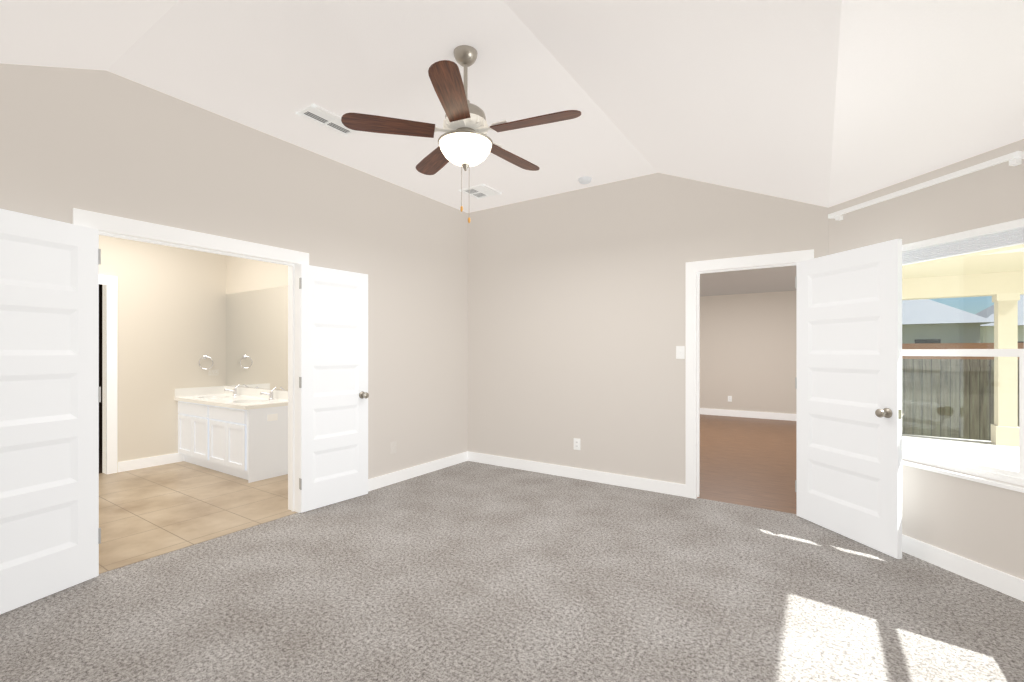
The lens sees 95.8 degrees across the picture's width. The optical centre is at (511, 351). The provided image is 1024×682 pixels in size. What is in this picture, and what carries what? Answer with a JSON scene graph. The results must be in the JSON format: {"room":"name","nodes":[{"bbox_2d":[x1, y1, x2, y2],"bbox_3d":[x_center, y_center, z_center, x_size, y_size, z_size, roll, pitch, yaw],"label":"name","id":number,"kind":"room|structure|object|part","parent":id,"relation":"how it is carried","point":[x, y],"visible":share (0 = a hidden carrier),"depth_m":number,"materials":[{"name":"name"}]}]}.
{"room":"empty bedroom","nodes":[
{"label":"empty bedroom","id":0,"kind":"room"},
{"bbox_2d":[99,451,101,472],"bbox_3d":[-5.376,1.351,5.200,1.650,0.050,1.500,0,0,34],"label":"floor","id":1,"kind":"structure","parent":0,"point":[100,461],"depth_m":5.57,"materials":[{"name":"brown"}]},
{"bbox_2d":[99,284,101,450],"bbox_3d":[-5.384,0.026,5.205,1.630,2.600,1.700,0,0,34],"label":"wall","id":2,"kind":"structure","parent":0,"point":[100,364],"depth_m":6.18,"materials":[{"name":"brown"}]},
{"bbox_2d":[99,235,226,472],"bbox_3d":[-4.586,-0.274,4.826,0.120,3.200,3.190,0,0,34],"label":"wall","id":3,"kind":"structure","parent":0,"point":[171,317],"depth_m":5.41,"materials":[{"name":"beige paint"}]},
{"bbox_2d":[118,453,183,471],"bbox_3d":[-4.028,1.271,5.544,0.015,0.110,1.095,0,0,34],"label":"baseboard","id":4,"kind":"structure","parent":3,"relation":"attached to","point":[175,457],"depth_m":5.32,"materials":[{"name":"white wood"}]},
{"bbox_2d":[174,386,225,395],"bbox_3d":[-3.877,0.493,5.764,0.020,0.100,0.558,0,0,34],"label":"backsplash","id":5,"kind":"structure","parent":3,"relation":"attached to","point":[181,391],"depth_m":5.73,"materials":[{"name":"beige stone"}]},
{"bbox_2d":[199,355,212,369],"bbox_3d":[-3.841,0.133,5.802,0.041,0.181,0.166,0,0,34],"label":"towel ring","id":6,"kind":"object","parent":3,"relation":"attached to","point":[204,356],"visible":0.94,"depth_m":5.80,"materials":[{"name":"silver metal"}]},
{"bbox_2d":[99,461,297,573],"bbox_3d":[-3.390,1.350,4.032,2.950,0.052,3.150,0,0,34],"label":"floor","id":7,"kind":"structure","parent":0,"point":[149,512],"depth_m":3.91,"materials":[{"name":"beige tile"}]},
{"bbox_2d":[176,400,287,482],"bbox_3d":[-3.193,0.954,5.335,1.634,0.745,0.558,0,0,34],"label":"bathroom vanity","id":8,"kind":"object","parent":7,"relation":"on","point":[239,432],"depth_m":4.91,"materials":[{"name":"painted wood"},{"name":"cultured marble"},{"name":"chrome"}]},
{"bbox_2d":[174,392,287,411],"bbox_3d":[-3.193,0.562,5.322,1.648,0.038,0.578,0,0,34],"label":"countertop","id":9,"kind":"structure","parent":8,"relation":"on","point":[223,400],"depth_m":5.16,"materials":[{"name":"beige stone"}]},
{"bbox_3d":[-2.522,0.691,4.873,0.005,0.070,0.110,0,0,34],"label":"plate","id":10,"kind":"part","parent":8,"relation":"part of","materials":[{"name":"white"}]},
{"bbox_2d":[0,64,466,478],"bbox_3d":[-2.045,-0.274,3.500,0.120,3.200,5.490,0,0,34],"label":"wall","id":11,"kind":"structure","parent":0,"point":[104,142],"depth_m":3.65,"materials":[{"name":"grey paint"}]},
{"bbox_2d":[0,209,100,613],"bbox_3d":[-2.516,0.299,2.405,0.257,2.030,0.637,0,0,34],"label":"door","id":12,"kind":"structure","parent":11,"relation":"in","point":[50,529],"depth_m":2.50,"materials":[{"name":"white wood"}]},
{"bbox_2d":[73,208,308,512],"bbox_3d":[-2.172,0.251,3.308,0.160,2.150,1.470,0,0,34],"label":"trim","id":13,"kind":"structure","parent":11,"relation":"attached to","point":[127,228],"depth_m":3.82,"materials":[{"name":"white wood"}]},
{"bbox_2d":[299,264,368,512],"bbox_3d":[-1.513,0.299,4.019,0.144,2.030,0.652,0,0,34],"label":"door","id":14,"kind":"structure","parent":11,"relation":"in","point":[333,386],"depth_m":4.00,"materials":[{"name":"white wood"}]},
{"bbox_2d":[368,452,465,490],"bbox_3d":[-1.132,1.271,4.755,0.015,0.110,2.090,0,0,34],"label":"baseboard","id":15,"kind":"structure","parent":11,"relation":"attached to","point":[398,476],"depth_m":4.89,"materials":[{"name":"white wood"}]},
{"bbox_2d":[227,256,287,390],"bbox_3d":[-2.550,-0.274,5.317,2.730,3.200,0.120,0,0,34],"label":"wall","id":16,"kind":"structure","parent":0,"point":[243,275],"depth_m":5.66,"materials":[{"name":"beige paint"}]},
{"bbox_2d":[226,286,287,390],"bbox_3d":[-2.992,-0.152,5.533,1.746,1.183,0.006,0,0,34],"label":"mirror","id":17,"kind":"object","parent":16,"relation":"attached to","point":[256,338],"visible":0.64,"depth_m":5.57,"materials":[{"name":"white mirror"}]},
{"bbox_2d":[226,386,287,399],"bbox_3d":[-3.039,0.493,5.555,1.648,0.100,0.020,0,0,34],"label":"backsplash","id":18,"kind":"structure","parent":16,"relation":"attached to","point":[274,394],"depth_m":5.54,"materials":[{"name":"beige stone"}]},
{"bbox_2d":[0,461,1023,681],"bbox_3d":[-0.065,1.351,2.198,4.620,0.050,5.270,0,0,34],"label":"floor","id":19,"kind":"structure","parent":0,"point":[468,571],"depth_m":2.44,"materials":[{"name":"grey carpet"}]},
{"bbox_2d":[0,0,1023,212],"bbox_3d":[-0.070,-1.414,2.190,4.700,0.560,5.330,0,0,34],"label":"ceiling","id":20,"kind":"structure","parent":0,"point":[827,103],"depth_m":2.50,"materials":[{"name":"white paint"}]},
{"bbox_2d":[296,103,358,136],"bbox_3d":[-1.326,-1.688,3.389,0.210,0.013,0.420,0,0,34],"label":"ceiling vent","id":21,"kind":"object","parent":20,"relation":"in","point":[317,114],"visible":0.85,"depth_m":3.34,"materials":[{"name":"white metal"}]},
{"bbox_2d":[341,45,580,222],"bbox_3d":[-0.226,-1.212,2.646,1.264,0.964,1.246,0,0,34],"label":"fan","id":22,"kind":"object","parent":20,"relation":"hanging from","point":[465,142],"visible":1,"depth_m":2.52,"materials":[{"name":"brown wood"}]},
{"bbox_3d":[-0.670,-1.230,2.519,0.490,0.006,0.136,0,-11,-14],"label":"blade","id":23,"kind":"part","parent":22,"relation":"part of","materials":[{"name":"brown wood"}]},
{"label":"blade","id":24,"kind":"part","parent":22,"relation":"part of","materials":[{"name":"brown wood"}]},
{"label":"blade","id":25,"kind":"part","parent":22,"relation":"part of","materials":[{"name":"brown wood"}]},
{"bbox_3d":[-0.263,-1.360,2.624,0.312,0.668,0.312,0,0,34],"label":"motor","id":26,"kind":"part","parent":22,"relation":"part of","materials":[{"name":"silver metal"}]},
{"bbox_3d":[-0.263,-1.118,2.624,0.298,0.112,0.298,0,0,34],"label":"lamp shade","id":27,"kind":"part","parent":22,"relation":"part of","materials":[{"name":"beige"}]},
{"bbox_3d":[0.004,-1.230,2.948,0.136,0.006,0.490,14,9,39],"label":"blade","id":28,"kind":"part","parent":22,"relation":"part of","materials":[{"name":"brown wood"}]},
{"label":"blade","id":29,"kind":"part","parent":22,"relation":"part of","materials":[{"name":"brown wood"}]},
{"bbox_2d":[459,184,501,198],"bbox_3d":[-0.331,-1.688,4.889,0.320,0.013,0.320,0,0,34],"label":"ceiling vent","id":30,"kind":"object","parent":20,"relation":"in","point":[481,191],"visible":1,"depth_m":4.89,"materials":[{"name":"white metal"}]},
{"bbox_2d":[578,176,591,184],"bbox_3d":[0.715,-1.673,4.531,0.132,0.042,0.132,0,0,34],"label":"smoke detector","id":31,"kind":"object","parent":20,"relation":"attached to","point":[584,180],"visible":1,"depth_m":4.49,"materials":[{"name":"white plastic"}]},
{"bbox_2d":[467,173,827,484],"bbox_3d":[1.006,-0.274,4.698,3.880,3.200,0.120,0,0,34],"label":"wall","id":32,"kind":"structure","parent":0,"point":[576,313],"depth_m":4.70,"materials":[{"name":"grey paint"}]},
{"bbox_2d":[466,451,685,496],"bbox_3d":[0.521,1.271,4.940,2.565,0.110,0.015,0,0,34],"label":"baseboard","id":33,"kind":"structure","parent":32,"relation":"attached to","point":[677,489],"depth_m":4.78,"materials":[{"name":"white wood"}]},
{"bbox_2d":[574,438,579,449],"bbox_3d":[0.678,0.966,4.838,0.075,0.118,0.010,0,0,34],"label":"electrical outlet","id":34,"kind":"object","parent":32,"relation":"attached to","point":[576,443],"visible":1,"depth_m":4.84,"materials":[{"name":"white plastic"}]},
{"bbox_2d":[676,346,684,358],"bbox_3d":[1.548,0.006,4.257,0.075,0.118,0.016,0,0,34],"label":"light switch","id":35,"kind":"object","parent":32,"relation":"attached to","point":[680,352],"visible":1,"depth_m":4.26,"materials":[{"name":"white plastic"}]},
{"bbox_2d":[686,249,813,498],"bbox_3d":[2.035,0.251,4.016,0.980,2.150,0.160,0,0,34],"label":"trim","id":36,"kind":"structure","parent":32,"relation":"attached to","point":[693,270],"depth_m":4.19,"materials":[{"name":"white wood"}]},
{"bbox_2d":[795,239,903,558],"bbox_3d":[2.381,0.299,3.317,0.619,2.030,0.610,0,0,34],"label":"door","id":37,"kind":"structure","parent":32,"relation":"in","point":[850,411],"depth_m":3.24,"materials":[{"name":"white wood"}]},
{"bbox_3d":[2.381,0.261,3.317,0.619,1.730,0.610,0,0,34],"label":"knob","id":38,"kind":"part","parent":37,"relation":"part of","materials":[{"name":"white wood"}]},
{"bbox_2d":[697,414,796,513],"bbox_3d":[3.039,1.351,6.949,2.940,0.050,6.080,0,0,34],"label":"floor","id":39,"kind":"structure","parent":0,"point":[746,461],"depth_m":5.59,"materials":[{"name":"brown wood"}]},
{"bbox_2d":[700,291,796,413],"bbox_3d":[4.698,-0.024,9.449,2.640,2.700,0.120,0,0,34],"label":"wall","id":40,"kind":"structure","parent":0,"point":[748,352],"depth_m":9.30,"materials":[{"name":"beige paint"}]},
{"bbox_2d":[700,408,796,420],"bbox_3d":[4.661,1.261,9.393,2.700,0.130,0.015,0,0,34],"label":"baseboard","id":41,"kind":"structure","parent":40,"relation":"attached to","point":[720,412],"depth_m":9.31,"materials":[{"name":"white wood"}]},
{"bbox_2d":[700,265,796,296],"bbox_3d":[3.067,-1.174,6.991,2.940,0.001,5.980,0,0,34],"label":"ceiling","id":42,"kind":"structure","parent":0,"point":[773,279],"depth_m":7.73,"materials":[{"name":"grey paint"}]},
{"bbox_2d":[828,139,1023,579],"bbox_3d":[2.681,-0.274,2.999,0.120,3.200,1.536,0,0,-11],"label":"wall","id":43,"kind":"structure","parent":0,"point":[981,523],"depth_m":2.79,"materials":[{"name":"grey paint"}]},
{"bbox_2d":[828,151,1023,220],"bbox_3d":[2.581,-1.030,3.002,0.075,0.052,1.150,0,0,-11],"label":"rail","id":44,"kind":"object","parent":43,"relation":"attached to","point":[1014,158],"visible":1,"depth_m":2.80,"materials":[{"name":"white"}]},
{"bbox_2d":[902,218,1023,492],"bbox_3d":[2.680,0.016,2.913,0.135,1.460,0.945,0,0,-11],"label":"window","id":45,"kind":"structure","parent":43,"relation":"in","point":[991,472],"depth_m":2.74,"materials":[{"name":"white plastic"}]},
{"bbox_3d":[2.661,-0.647,2.909,0.046,0.129,0.895,0,0,-11],"label":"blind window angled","id":46,"kind":"part","parent":45,"relation":"part of","materials":[{"name":"white plastic"}]},
{"bbox_2d":[902,534,1023,601],"bbox_3d":[2.572,1.271,2.993,1.045,0.110,0.991,0,0,34],"label":"baseboard","id":47,"kind":"structure","parent":43,"relation":"attached to","point":[1000,581],"depth_m":2.71,"materials":[{"name":"white"}]},
{"label":"outside","id":48,"kind":"structure","parent":0,"visible":0},
{"bbox_3d":[36.874,2.026,16.832,110.000,0.200,120.000,0,0,34],"label":"ground","id":49,"kind":"structure","parent":48,"visible":0},
{"bbox_2d":[902,299,993,343],"bbox_3d":[19.451,-0.874,25.391,8.400,5.600,7.900,0,0,34],"label":"house","id":50,"kind":"structure","parent":49,"relation":"on","point":[926,325],"depth_m":21.27,"materials":[{"name":"grey"}]},
{"bbox_2d":[902,434,1018,470],"bbox_3d":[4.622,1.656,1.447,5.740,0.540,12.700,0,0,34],"label":"porch","id":51,"kind":"object","parent":49,"relation":"on","point":[980,450],"depth_m":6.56,"materials":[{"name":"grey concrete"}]},
{"bbox_2d":[991,293,1019,446],"bbox_3d":[7.369,0.266,6.909,0.260,2.240,0.260,0,0,34],"label":"porch column","id":52,"kind":"structure","parent":51,"relation":"on","point":[1007,373],"depth_m":6.83,"materials":[{"name":"beige paint"}]},
{"bbox_2d":[902,271,1023,299],"bbox_3d":[7.980,-1.014,6.510,5.740,0.320,0.250,0,0,34],"label":"beam","id":53,"kind":"structure","parent":52,"relation":"on","point":[917,292],"depth_m":7.08,"materials":[{"name":"beige wood"}]},
{"bbox_2d":[902,244,1023,278],"bbox_3d":[6.626,-1.204,4.468,5.740,0.060,5.450,0,0,34],"label":"porch ceiling","id":54,"kind":"structure","parent":53,"relation":"on","point":[979,255],"depth_m":6.23,"materials":[{"name":"beige"}]},
{"bbox_2d":[902,359,1018,440],"bbox_3d":[10.545,1.036,7.898,28.000,1.780,0.080,0,0,34],"label":"fence","id":55,"kind":"object","parent":49,"relation":"on","point":[974,374],"depth_m":9.15,"materials":[{"name":"grey wood"}]},
{"bbox_2d":[902,343,1023,359],"bbox_3d":[16.104,0.851,9.040,36.000,2.150,0.050,0,0,34],"label":"fence","id":56,"kind":"object","parent":49,"relation":"on","point":[947,346],"depth_m":12.10,"materials":[{"name":"brown wood"}]},
{"bbox_2d":[975,294,1023,342],"bbox_3d":[33.452,-1.274,27.502,10.400,6.400,8.900,0,0,34],"label":"house","id":57,"kind":"structure","parent":49,"relation":"on","point":[990,310],"depth_m":26.70,"materials":[{"name":"beige"}]}
]}

